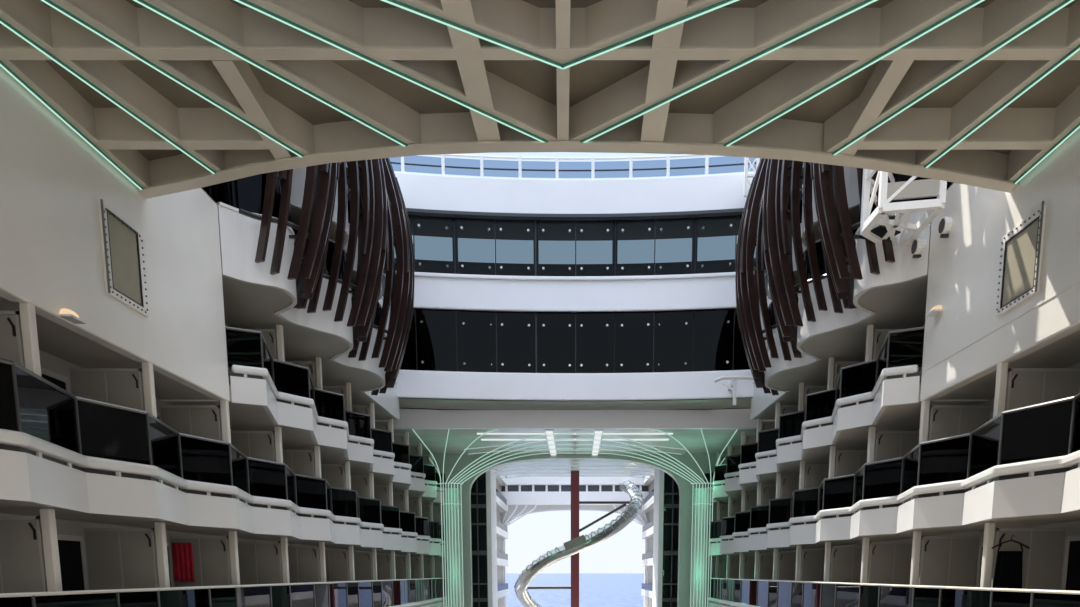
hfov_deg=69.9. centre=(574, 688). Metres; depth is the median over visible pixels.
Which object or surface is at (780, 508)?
glass balustrade
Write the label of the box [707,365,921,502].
parapet
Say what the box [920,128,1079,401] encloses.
wall
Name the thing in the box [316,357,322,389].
post
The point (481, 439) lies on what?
ceiling light line
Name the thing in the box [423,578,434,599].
glass balustrade
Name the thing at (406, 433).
post
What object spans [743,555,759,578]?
divider
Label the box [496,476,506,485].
balcony
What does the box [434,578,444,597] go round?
glass balustrade
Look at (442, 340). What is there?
glass facade
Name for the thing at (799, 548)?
post
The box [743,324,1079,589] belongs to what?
wall
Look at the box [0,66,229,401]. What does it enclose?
wall
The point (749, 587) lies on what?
glass balustrade
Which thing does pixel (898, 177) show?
glass balustrade
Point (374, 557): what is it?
post
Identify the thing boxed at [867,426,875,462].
post
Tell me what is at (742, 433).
post
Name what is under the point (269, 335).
divider
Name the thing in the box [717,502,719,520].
post
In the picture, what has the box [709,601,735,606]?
deck slab
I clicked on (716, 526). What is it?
glass balustrade
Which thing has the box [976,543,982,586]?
balcony door
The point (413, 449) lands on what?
divider
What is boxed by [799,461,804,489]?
post
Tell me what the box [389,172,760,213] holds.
parapet
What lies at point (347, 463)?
post
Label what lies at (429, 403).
floor
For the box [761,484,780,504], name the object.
divider
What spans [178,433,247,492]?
glass balustrade
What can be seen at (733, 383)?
pipe outrigger
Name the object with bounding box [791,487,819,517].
glass balustrade
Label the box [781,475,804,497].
divider
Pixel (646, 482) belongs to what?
balcony
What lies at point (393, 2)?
light strip
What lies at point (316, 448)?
post
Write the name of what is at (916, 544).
post
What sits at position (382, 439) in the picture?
glass balustrade
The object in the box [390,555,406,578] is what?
divider
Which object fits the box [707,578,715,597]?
glass balustrade
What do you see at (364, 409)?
divider
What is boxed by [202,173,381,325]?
glass balustrade
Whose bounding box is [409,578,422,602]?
glass balustrade
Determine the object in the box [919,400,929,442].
post
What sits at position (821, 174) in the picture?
decorative slats
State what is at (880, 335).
divider
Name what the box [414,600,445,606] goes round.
deck slab
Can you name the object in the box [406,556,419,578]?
divider
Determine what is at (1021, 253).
window
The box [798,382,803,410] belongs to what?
post
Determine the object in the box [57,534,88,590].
balcony door
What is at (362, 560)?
divider
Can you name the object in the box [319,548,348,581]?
divider
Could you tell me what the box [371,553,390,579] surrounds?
divider
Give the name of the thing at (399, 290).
decorative slats
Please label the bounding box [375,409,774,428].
beam
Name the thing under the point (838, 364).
divider
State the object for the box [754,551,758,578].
post
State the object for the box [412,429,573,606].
column
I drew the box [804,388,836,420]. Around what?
glass balustrade
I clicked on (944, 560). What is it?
divider
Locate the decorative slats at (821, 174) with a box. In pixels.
[810,162,900,308]
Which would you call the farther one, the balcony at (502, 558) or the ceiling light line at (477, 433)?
the balcony at (502, 558)
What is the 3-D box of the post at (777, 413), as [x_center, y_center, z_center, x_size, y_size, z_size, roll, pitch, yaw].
[7.490,-9.441,28.619,0.140,2.215,0.140,0,8,0]
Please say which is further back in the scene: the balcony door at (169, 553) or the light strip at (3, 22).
the balcony door at (169, 553)
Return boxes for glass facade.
[394,215,755,275]
[400,309,749,372]
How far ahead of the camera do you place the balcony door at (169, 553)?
16.78 m
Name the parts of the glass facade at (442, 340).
pane, pane, pane, pane, pane, pane, pane, pane, pane, pane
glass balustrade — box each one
[0,358,78,452]
[0,589,117,606]
[74,396,180,476]
[116,586,209,606]
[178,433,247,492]
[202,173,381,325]
[208,584,270,606]
[225,326,272,379]
[246,457,295,503]
[270,582,314,606]
[272,359,313,399]
[294,474,330,510]
[313,388,345,420]
[313,581,346,606]
[330,487,358,517]
[345,410,370,438]
[346,580,372,606]
[347,189,384,296]
[358,496,380,523]
[371,428,391,452]
[372,579,392,606]
[380,504,399,527]
[392,442,409,463]
[392,579,408,605]
[399,511,415,531]
[409,454,423,472]
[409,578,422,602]
[415,516,428,535]
[423,463,435,480]
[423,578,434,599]
[428,521,439,538]
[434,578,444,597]
[435,472,445,487]
[439,524,443,540]
[704,472,713,487]
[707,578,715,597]
[710,521,721,538]
[714,463,726,480]
[715,578,726,599]
[721,516,734,535]
[726,454,740,472]
[727,578,740,602]
[734,511,750,531]
[740,442,757,463]
[741,579,757,605]
[750,504,769,527]
[757,579,777,606]
[758,428,778,452]
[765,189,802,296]
[768,173,952,325]
[769,496,791,523]
[777,580,803,606]
[779,410,804,438]
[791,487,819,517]
[803,581,836,606]
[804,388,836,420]
[819,474,855,510]
[835,582,879,606]
[836,359,877,399]
[854,457,903,503]
[877,326,924,379]
[879,584,941,606]
[902,433,971,492]
[940,586,1033,606]
[969,396,1075,476]
[1032,589,1079,606]
[1071,393,1079,452]
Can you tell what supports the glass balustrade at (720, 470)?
on the parapet at (894, 386)
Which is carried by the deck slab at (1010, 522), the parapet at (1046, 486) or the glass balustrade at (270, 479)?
the parapet at (1046, 486)
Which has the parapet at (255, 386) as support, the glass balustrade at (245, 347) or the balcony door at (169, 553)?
the glass balustrade at (245, 347)
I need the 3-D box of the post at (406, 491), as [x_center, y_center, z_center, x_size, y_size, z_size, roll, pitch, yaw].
[-7.490,-7.648,34.448,0.140,2.345,0.140,0,8,0]
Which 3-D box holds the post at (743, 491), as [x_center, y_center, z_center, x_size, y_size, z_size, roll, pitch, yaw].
[7.490,-7.648,34.448,0.140,2.345,0.140,0,8,0]
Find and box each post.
[19,303,41,376]
[40,508,61,591]
[142,362,156,417]
[154,522,169,587]
[220,400,230,442]
[229,531,239,584]
[274,426,282,462]
[276,324,284,361]
[280,537,289,582]
[314,446,321,477]
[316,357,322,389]
[319,542,325,581]
[345,461,350,489]
[346,382,351,410]
[348,546,354,580]
[369,473,373,497]
[370,402,374,427]
[372,548,376,579]
[388,482,392,505]
[389,418,393,441]
[391,551,395,578]
[405,432,408,444]
[405,490,408,511]
[407,553,410,578]
[418,497,421,516]
[419,443,421,455]
[420,554,423,577]
[430,502,432,520]
[431,556,434,577]
[715,556,718,577]
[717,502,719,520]
[726,554,729,577]
[728,443,730,455]
[728,497,731,516]
[739,553,742,578]
[741,432,744,444]
[741,490,744,511]
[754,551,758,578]
[756,418,760,441]
[757,482,761,505]
[773,548,777,579]
[775,402,779,427]
[776,473,780,497]
[795,546,801,580]
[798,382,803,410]
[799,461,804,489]
[824,542,830,581]
[827,357,833,389]
[828,446,835,477]
[860,537,869,582]
[865,324,873,361]
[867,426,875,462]
[910,531,920,584]
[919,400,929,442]
[980,522,995,587]
[993,362,1007,417]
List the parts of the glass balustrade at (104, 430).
pane, handrail, pane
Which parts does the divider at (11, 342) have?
panel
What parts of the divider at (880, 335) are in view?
frame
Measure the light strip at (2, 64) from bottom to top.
0.030 m
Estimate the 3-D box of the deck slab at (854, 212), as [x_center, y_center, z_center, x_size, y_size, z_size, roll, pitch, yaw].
[7.511,-12.577,21.982,2.678,0.320,18.800,0,8,0]
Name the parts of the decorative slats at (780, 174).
ring rail, ring rail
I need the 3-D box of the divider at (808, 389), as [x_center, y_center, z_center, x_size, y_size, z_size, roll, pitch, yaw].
[8.220,-8.950,25.651,1.240,2.120,0.085,0,8,0]
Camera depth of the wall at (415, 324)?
33.44 m
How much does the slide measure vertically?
12.510 m
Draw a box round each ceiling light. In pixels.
[545,429,556,454]
[591,429,602,454]
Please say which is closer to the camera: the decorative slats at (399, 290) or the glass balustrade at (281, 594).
the glass balustrade at (281, 594)
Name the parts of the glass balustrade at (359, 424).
handrail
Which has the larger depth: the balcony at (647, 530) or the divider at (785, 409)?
the balcony at (647, 530)
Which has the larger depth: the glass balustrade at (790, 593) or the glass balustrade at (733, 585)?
the glass balustrade at (733, 585)
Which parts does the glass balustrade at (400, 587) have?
pane, pane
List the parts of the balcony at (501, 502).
pane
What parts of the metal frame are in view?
post, post, floor frame, plate, post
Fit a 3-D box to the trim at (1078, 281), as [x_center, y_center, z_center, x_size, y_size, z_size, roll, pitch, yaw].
[7.394,-5.609,8.894,0.012,0.025,15.250,0,8,0]
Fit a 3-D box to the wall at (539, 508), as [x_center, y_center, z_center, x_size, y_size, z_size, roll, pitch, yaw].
[0.000,-13.485,81.502,17.200,11.380,1.200,0,8,0]
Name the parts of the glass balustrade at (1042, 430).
pane, handrail, pane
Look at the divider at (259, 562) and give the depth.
19.92 m
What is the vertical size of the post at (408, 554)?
2.305 m
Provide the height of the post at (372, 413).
2.215 m
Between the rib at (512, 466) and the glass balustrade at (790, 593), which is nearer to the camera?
the glass balustrade at (790, 593)
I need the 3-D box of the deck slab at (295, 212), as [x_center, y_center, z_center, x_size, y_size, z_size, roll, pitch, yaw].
[-7.511,-12.577,21.982,2.678,0.320,18.800,0,8,0]
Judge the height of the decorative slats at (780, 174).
7.014 m
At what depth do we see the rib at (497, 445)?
38.41 m
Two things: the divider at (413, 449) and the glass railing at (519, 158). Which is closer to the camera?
the glass railing at (519, 158)
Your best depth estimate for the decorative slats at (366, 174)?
19.80 m
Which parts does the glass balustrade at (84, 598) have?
pane, handrail, pane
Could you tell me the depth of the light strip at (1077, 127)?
11.89 m
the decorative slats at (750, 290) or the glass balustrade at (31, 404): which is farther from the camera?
the decorative slats at (750, 290)
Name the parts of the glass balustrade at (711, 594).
pane, pane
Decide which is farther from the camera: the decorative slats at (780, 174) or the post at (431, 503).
the post at (431, 503)
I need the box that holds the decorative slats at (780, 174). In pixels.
[762,159,853,349]
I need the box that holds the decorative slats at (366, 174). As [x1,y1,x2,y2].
[296,159,387,349]
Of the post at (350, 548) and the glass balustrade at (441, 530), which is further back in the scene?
the glass balustrade at (441, 530)
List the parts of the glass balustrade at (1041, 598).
handrail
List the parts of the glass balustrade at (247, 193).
handrail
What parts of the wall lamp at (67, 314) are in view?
lamp shade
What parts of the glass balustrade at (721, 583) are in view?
pane, pane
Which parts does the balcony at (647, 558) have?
pane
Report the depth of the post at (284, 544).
19.88 m
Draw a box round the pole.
[571,471,578,606]
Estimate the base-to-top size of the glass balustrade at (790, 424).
0.804 m
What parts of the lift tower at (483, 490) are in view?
pane, frame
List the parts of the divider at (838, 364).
panel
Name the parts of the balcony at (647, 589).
pane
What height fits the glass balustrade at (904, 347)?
0.804 m
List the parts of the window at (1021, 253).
pane, hinge rod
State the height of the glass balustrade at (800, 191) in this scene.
0.966 m
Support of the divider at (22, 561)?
on the deck slab at (444, 600)
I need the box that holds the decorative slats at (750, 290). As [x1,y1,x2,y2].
[735,158,802,395]
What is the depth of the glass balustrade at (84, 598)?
10.50 m
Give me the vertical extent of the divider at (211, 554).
2.210 m
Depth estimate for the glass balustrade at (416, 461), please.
34.25 m
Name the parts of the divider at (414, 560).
panel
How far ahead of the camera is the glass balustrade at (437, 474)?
40.18 m
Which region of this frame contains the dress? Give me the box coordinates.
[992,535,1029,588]
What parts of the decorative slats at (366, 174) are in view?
ring rail, ring rail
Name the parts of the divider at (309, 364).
panel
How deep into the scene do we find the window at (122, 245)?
12.57 m
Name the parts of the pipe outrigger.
arm, post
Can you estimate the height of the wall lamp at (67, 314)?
0.150 m
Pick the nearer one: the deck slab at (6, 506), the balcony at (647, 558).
the deck slab at (6, 506)
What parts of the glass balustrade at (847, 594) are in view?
pane, handrail, pane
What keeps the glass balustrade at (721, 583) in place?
on the parapet at (723, 602)
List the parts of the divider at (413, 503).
panel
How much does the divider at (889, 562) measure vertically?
2.210 m
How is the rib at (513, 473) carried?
attached to the ceiling at (716, 440)
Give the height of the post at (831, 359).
2.215 m
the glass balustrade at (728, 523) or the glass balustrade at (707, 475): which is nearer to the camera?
the glass balustrade at (728, 523)
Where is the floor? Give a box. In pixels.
[398,308,751,409]
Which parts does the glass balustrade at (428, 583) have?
pane, pane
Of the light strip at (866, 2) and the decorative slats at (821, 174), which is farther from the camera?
the decorative slats at (821, 174)
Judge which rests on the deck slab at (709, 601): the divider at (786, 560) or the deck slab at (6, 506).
the divider at (786, 560)
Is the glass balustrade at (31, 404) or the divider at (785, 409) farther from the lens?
the divider at (785, 409)
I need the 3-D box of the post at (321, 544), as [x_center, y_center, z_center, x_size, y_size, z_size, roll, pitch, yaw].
[-7.490,-3.184,22.982,0.140,2.305,0.140,0,8,0]
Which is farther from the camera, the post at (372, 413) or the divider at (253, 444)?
the post at (372, 413)
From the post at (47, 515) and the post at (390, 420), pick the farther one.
the post at (390, 420)
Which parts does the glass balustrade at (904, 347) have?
pane, handrail, pane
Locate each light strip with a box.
[0,18,215,173]
[0,60,143,189]
[41,0,303,156]
[133,0,407,145]
[235,0,547,141]
[381,0,563,69]
[562,0,738,69]
[580,0,876,142]
[724,0,983,145]
[832,0,1073,154]
[924,45,1079,167]
[1013,123,1079,183]
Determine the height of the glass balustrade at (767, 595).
1.054 m
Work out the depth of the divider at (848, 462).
22.45 m
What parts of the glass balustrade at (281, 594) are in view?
pane, handrail, pane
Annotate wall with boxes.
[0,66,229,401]
[0,324,406,589]
[403,324,749,409]
[496,480,502,606]
[502,505,647,606]
[647,480,653,606]
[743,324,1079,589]
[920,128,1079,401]
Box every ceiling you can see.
[0,0,1079,198]
[389,429,760,475]
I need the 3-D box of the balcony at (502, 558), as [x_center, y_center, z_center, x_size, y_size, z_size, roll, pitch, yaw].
[-7.300,-11.509,68.046,0.600,1.250,26.000,0,8,0]
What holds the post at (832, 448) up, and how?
on the deck slab at (1010, 522)
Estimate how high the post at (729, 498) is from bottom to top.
2.345 m
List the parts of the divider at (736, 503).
panel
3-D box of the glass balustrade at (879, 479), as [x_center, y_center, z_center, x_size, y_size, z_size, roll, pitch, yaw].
[7.135,-4.965,18.827,0.505,0.894,3.024,0,8,0]
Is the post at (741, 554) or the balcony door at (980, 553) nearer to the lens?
the balcony door at (980, 553)
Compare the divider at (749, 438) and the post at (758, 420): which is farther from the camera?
the divider at (749, 438)
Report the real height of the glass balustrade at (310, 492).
0.894 m
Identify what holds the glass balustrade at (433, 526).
on the parapet at (35, 470)
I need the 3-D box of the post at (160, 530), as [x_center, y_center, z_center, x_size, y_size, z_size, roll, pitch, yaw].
[-7.490,-1.854,14.081,0.140,2.305,0.140,0,8,0]
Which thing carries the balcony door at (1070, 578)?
in the wall at (1072, 527)
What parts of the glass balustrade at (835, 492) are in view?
pane, handrail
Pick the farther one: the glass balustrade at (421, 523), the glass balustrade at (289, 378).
the glass balustrade at (421, 523)
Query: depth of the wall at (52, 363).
13.67 m
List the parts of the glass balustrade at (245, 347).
pane, handrail, pane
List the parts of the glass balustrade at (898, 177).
handrail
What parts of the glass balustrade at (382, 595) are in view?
pane, pane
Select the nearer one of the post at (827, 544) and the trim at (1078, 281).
the trim at (1078, 281)
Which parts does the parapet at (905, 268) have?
rail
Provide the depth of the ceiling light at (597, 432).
36.93 m
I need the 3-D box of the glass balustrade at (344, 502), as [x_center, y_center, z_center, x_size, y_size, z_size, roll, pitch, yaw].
[-7.135,-5.851,24.761,0.505,0.894,3.024,0,8,0]
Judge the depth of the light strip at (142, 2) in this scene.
9.88 m
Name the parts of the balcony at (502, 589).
pane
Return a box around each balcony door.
[41,367,70,392]
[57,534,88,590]
[167,543,173,586]
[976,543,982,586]
[1061,535,1079,590]
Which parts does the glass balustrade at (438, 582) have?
pane, pane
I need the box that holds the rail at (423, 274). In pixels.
[383,272,766,279]
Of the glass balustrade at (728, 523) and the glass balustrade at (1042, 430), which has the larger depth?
the glass balustrade at (728, 523)
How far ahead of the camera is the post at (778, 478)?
28.35 m
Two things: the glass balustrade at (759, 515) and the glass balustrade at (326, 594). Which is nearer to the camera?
the glass balustrade at (326, 594)
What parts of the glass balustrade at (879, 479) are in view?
pane, handrail, pane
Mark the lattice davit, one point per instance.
(746, 175)
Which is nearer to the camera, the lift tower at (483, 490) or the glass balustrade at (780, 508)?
the glass balustrade at (780, 508)
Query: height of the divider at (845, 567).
2.210 m
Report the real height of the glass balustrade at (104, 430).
0.894 m
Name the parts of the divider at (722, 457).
panel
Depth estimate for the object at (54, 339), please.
16.13 m
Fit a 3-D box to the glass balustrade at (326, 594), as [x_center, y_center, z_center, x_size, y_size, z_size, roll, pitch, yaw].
[-6.990,-2.547,22.270,0.116,1.054,3.019,0,8,0]
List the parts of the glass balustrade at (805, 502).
handrail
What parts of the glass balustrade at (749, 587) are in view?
pane, pane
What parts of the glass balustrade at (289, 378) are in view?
pane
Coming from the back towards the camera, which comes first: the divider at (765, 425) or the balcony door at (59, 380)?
the divider at (765, 425)
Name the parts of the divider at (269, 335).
frame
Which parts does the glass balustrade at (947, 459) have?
pane, handrail, pane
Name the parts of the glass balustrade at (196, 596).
pane, handrail, pane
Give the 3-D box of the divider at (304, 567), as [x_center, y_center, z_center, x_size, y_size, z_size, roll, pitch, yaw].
[-8.220,-3.136,22.981,1.240,2.210,0.085,0,8,0]
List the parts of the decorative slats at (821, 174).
ring rail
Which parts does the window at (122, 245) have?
hinge rod, pane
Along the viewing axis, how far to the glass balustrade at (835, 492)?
20.91 m
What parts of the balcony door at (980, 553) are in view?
pane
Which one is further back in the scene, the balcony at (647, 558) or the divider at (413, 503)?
the balcony at (647, 558)
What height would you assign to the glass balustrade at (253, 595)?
1.054 m
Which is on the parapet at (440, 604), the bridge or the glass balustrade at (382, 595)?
the glass balustrade at (382, 595)
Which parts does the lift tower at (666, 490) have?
pane, frame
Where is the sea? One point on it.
(595, 589)
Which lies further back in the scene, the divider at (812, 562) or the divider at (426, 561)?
the divider at (426, 561)
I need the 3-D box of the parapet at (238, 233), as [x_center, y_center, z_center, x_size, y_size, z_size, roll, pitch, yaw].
[-6.779,-10.547,23.855,1.414,1.410,15.703,0,8,0]
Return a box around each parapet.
[0,429,445,556]
[217,202,399,420]
[228,365,442,505]
[290,167,389,336]
[384,274,765,312]
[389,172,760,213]
[389,596,446,606]
[396,370,753,400]
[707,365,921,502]
[708,450,1079,555]
[708,597,760,606]
[750,211,930,420]
[760,166,859,336]
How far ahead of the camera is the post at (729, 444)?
37.33 m
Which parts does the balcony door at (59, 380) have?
pane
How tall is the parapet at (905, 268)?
1.410 m
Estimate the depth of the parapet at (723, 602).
35.69 m
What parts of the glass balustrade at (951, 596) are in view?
pane, handrail, pane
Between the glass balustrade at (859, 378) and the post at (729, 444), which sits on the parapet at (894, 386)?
the glass balustrade at (859, 378)
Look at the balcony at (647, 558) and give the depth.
74.48 m
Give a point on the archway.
(686, 489)
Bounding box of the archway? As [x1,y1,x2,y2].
[419,454,730,606]
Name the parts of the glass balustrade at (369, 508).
handrail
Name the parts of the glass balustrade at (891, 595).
pane, handrail, pane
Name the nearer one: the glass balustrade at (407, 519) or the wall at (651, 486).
the glass balustrade at (407, 519)
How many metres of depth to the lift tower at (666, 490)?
45.83 m
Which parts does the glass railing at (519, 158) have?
post, post, post, post, post, handrail, rail, post, post, post, post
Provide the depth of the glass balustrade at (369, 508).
26.80 m
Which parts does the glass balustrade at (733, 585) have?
pane, pane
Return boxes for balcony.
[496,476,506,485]
[496,489,507,512]
[496,519,507,538]
[497,551,507,565]
[497,583,508,597]
[641,583,652,597]
[642,489,653,512]
[642,519,653,538]
[642,551,652,565]
[643,476,653,485]
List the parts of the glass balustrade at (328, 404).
handrail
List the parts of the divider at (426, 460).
panel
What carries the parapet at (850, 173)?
on the deck slab at (854, 212)
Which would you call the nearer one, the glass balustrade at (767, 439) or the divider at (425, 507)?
the glass balustrade at (767, 439)
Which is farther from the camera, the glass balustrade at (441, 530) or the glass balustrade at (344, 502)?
the glass balustrade at (441, 530)
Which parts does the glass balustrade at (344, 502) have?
handrail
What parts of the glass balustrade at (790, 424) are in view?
handrail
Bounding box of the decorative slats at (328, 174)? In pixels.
[239,162,339,308]
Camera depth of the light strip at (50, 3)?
9.97 m
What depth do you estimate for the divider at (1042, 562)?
13.97 m
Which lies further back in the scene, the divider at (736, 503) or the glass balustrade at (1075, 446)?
the divider at (736, 503)
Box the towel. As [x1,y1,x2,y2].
[172,543,194,581]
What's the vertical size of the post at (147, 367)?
2.345 m
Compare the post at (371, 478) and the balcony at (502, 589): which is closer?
the post at (371, 478)
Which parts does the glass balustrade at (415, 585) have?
pane, pane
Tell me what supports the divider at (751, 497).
on the deck slab at (1010, 522)
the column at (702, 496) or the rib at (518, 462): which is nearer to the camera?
the column at (702, 496)
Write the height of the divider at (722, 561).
2.210 m
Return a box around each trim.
[406,208,743,220]
[922,280,1079,372]
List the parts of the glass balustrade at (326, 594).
pane, handrail, pane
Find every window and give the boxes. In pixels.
[98,199,148,316]
[996,201,1046,316]
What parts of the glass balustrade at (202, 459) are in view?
pane, handrail, pane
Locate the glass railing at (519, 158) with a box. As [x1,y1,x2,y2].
[391,154,756,178]
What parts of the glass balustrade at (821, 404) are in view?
handrail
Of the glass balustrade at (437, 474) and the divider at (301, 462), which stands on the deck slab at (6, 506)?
the divider at (301, 462)
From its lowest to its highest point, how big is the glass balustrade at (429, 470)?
0.804 m
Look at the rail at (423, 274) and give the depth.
30.89 m
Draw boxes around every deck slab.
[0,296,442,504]
[0,500,436,555]
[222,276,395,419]
[277,171,385,344]
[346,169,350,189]
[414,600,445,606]
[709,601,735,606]
[711,330,1079,504]
[713,511,1079,555]
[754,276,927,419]
[764,206,859,344]
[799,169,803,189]
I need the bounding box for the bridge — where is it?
[501,476,648,504]
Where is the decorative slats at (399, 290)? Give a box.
[347,158,414,395]
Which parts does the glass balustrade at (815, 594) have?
pane, handrail, pane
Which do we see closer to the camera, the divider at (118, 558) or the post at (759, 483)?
the divider at (118, 558)
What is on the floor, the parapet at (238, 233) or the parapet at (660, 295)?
the parapet at (660, 295)
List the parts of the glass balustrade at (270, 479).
pane, handrail, pane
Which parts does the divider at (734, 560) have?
panel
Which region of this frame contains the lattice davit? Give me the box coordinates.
[744,157,759,196]
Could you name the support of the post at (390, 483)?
on the deck slab at (6, 506)
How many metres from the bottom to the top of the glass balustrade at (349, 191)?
0.966 m
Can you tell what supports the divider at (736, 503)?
on the deck slab at (1010, 522)
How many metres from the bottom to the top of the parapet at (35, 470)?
0.840 m
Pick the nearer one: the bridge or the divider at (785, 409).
the divider at (785, 409)
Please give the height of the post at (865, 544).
2.305 m
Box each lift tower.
[471,469,497,606]
[652,469,678,606]
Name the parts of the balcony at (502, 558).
pane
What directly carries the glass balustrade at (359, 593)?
on the parapet at (440, 604)
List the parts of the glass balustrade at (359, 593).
pane, handrail, pane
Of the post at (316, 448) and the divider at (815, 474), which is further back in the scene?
the divider at (815, 474)
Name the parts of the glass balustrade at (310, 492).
handrail, pane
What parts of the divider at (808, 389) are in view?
panel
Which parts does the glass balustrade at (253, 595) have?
pane, handrail, pane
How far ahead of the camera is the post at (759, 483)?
31.33 m
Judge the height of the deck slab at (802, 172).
0.320 m
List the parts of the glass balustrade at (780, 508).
handrail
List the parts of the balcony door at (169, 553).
pane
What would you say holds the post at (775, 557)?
on the deck slab at (709, 601)
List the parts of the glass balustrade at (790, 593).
pane, handrail, pane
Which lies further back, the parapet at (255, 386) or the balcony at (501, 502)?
the balcony at (501, 502)
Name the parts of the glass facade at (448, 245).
pane, pane, pane, pane, pane, pane, pane, pane, pane, pane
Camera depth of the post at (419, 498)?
37.26 m
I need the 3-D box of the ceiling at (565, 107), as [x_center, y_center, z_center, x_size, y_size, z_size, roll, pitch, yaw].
[-0.004,-7.919,7.120,14.962,0.780,12.427,0,8,0]
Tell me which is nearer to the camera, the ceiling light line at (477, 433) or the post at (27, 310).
the post at (27, 310)
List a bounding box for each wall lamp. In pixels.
[59,308,85,323]
[926,305,941,315]
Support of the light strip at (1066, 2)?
attached to the ceiling at (565, 107)
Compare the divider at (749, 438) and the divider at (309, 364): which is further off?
the divider at (749, 438)
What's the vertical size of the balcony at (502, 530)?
1.250 m
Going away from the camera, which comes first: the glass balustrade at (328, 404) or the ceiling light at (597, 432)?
the glass balustrade at (328, 404)
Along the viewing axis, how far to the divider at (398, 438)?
34.41 m
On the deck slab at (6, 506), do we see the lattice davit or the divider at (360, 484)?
the divider at (360, 484)
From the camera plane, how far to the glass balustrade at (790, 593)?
24.93 m
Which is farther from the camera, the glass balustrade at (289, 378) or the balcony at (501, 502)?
the balcony at (501, 502)
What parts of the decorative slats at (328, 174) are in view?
ring rail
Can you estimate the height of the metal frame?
2.120 m
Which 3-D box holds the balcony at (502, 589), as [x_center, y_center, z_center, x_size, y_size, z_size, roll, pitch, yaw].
[-7.300,-8.542,68.490,0.600,1.250,26.000,0,8,0]
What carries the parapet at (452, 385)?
on the floor
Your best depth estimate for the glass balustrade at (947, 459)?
15.04 m
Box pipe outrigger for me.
[714,376,752,404]
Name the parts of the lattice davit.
post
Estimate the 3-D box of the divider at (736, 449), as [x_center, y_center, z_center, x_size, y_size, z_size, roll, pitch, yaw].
[8.220,-10.723,37.520,1.240,2.120,0.085,0,8,0]
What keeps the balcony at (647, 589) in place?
attached to the wall at (651, 486)
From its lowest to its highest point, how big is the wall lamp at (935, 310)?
0.150 m
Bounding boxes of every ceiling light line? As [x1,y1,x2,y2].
[477,433,672,434]
[481,439,668,440]
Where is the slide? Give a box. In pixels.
[514,480,643,606]
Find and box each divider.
[0,310,24,366]
[0,515,47,592]
[69,368,144,410]
[84,528,158,589]
[161,405,221,440]
[171,536,231,586]
[229,329,277,381]
[231,430,275,461]
[238,541,282,584]
[275,449,314,476]
[281,545,319,582]
[285,361,315,387]
[315,464,344,488]
[316,386,345,408]
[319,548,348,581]
[345,475,368,497]
[346,405,369,414]
[348,551,371,580]
[369,484,388,504]
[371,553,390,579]
[375,421,388,430]
[388,492,404,510]
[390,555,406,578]
[394,434,404,443]
[404,499,417,515]
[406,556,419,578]
[409,445,418,454]
[418,504,429,520]
[420,557,430,577]
[422,455,429,463]
[719,557,729,577]
[720,455,727,463]
[720,504,731,520]
[730,556,743,578]
[731,445,740,454]
[732,499,745,515]
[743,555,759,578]
[745,434,755,443]
[745,492,761,510]
[759,553,778,579]
[761,421,774,430]
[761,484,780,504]
[778,551,801,580]
[780,405,803,414]
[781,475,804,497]
[801,548,830,581]
[804,386,833,408]
[805,464,834,488]
[830,545,868,582]
[834,361,864,387]
[835,449,874,476]
[867,541,911,584]
[872,329,920,381]
[874,430,918,461]
[918,536,978,586]
[928,405,988,440]
[991,528,1065,589]
[1005,368,1079,410]
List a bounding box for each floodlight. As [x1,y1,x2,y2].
[911,238,926,257]
[938,217,951,237]
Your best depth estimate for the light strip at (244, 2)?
9.85 m
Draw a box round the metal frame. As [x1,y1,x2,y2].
[859,169,946,246]
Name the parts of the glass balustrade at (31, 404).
pane, handrail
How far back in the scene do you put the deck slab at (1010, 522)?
16.32 m
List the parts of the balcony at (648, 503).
pane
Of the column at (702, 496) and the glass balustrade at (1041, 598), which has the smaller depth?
the glass balustrade at (1041, 598)
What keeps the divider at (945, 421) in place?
on the deck slab at (1010, 522)
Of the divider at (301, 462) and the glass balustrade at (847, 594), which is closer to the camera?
the glass balustrade at (847, 594)
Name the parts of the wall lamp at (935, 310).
lamp shade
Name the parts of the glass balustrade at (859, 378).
pane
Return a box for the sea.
[506,573,643,606]
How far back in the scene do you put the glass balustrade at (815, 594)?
21.97 m
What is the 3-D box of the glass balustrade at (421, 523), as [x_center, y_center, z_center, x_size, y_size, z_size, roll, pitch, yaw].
[-7.135,-7.625,36.630,0.505,0.894,3.024,0,8,0]
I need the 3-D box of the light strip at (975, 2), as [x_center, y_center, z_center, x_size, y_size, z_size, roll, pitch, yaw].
[4.741,-7.756,8.515,5.219,0.030,6.795,0,8,0]
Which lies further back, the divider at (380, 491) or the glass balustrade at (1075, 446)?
the divider at (380, 491)
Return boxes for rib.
[464,445,685,449]
[468,450,681,454]
[493,466,656,468]
[495,469,654,472]
[496,473,653,475]
[497,476,652,478]
[518,462,631,462]
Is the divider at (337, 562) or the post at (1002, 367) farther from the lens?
the divider at (337, 562)
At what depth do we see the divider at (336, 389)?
25.50 m
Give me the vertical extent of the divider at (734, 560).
2.210 m
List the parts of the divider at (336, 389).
panel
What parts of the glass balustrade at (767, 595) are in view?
pane, pane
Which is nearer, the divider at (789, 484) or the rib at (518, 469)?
the divider at (789, 484)
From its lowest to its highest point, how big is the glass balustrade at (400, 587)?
1.054 m

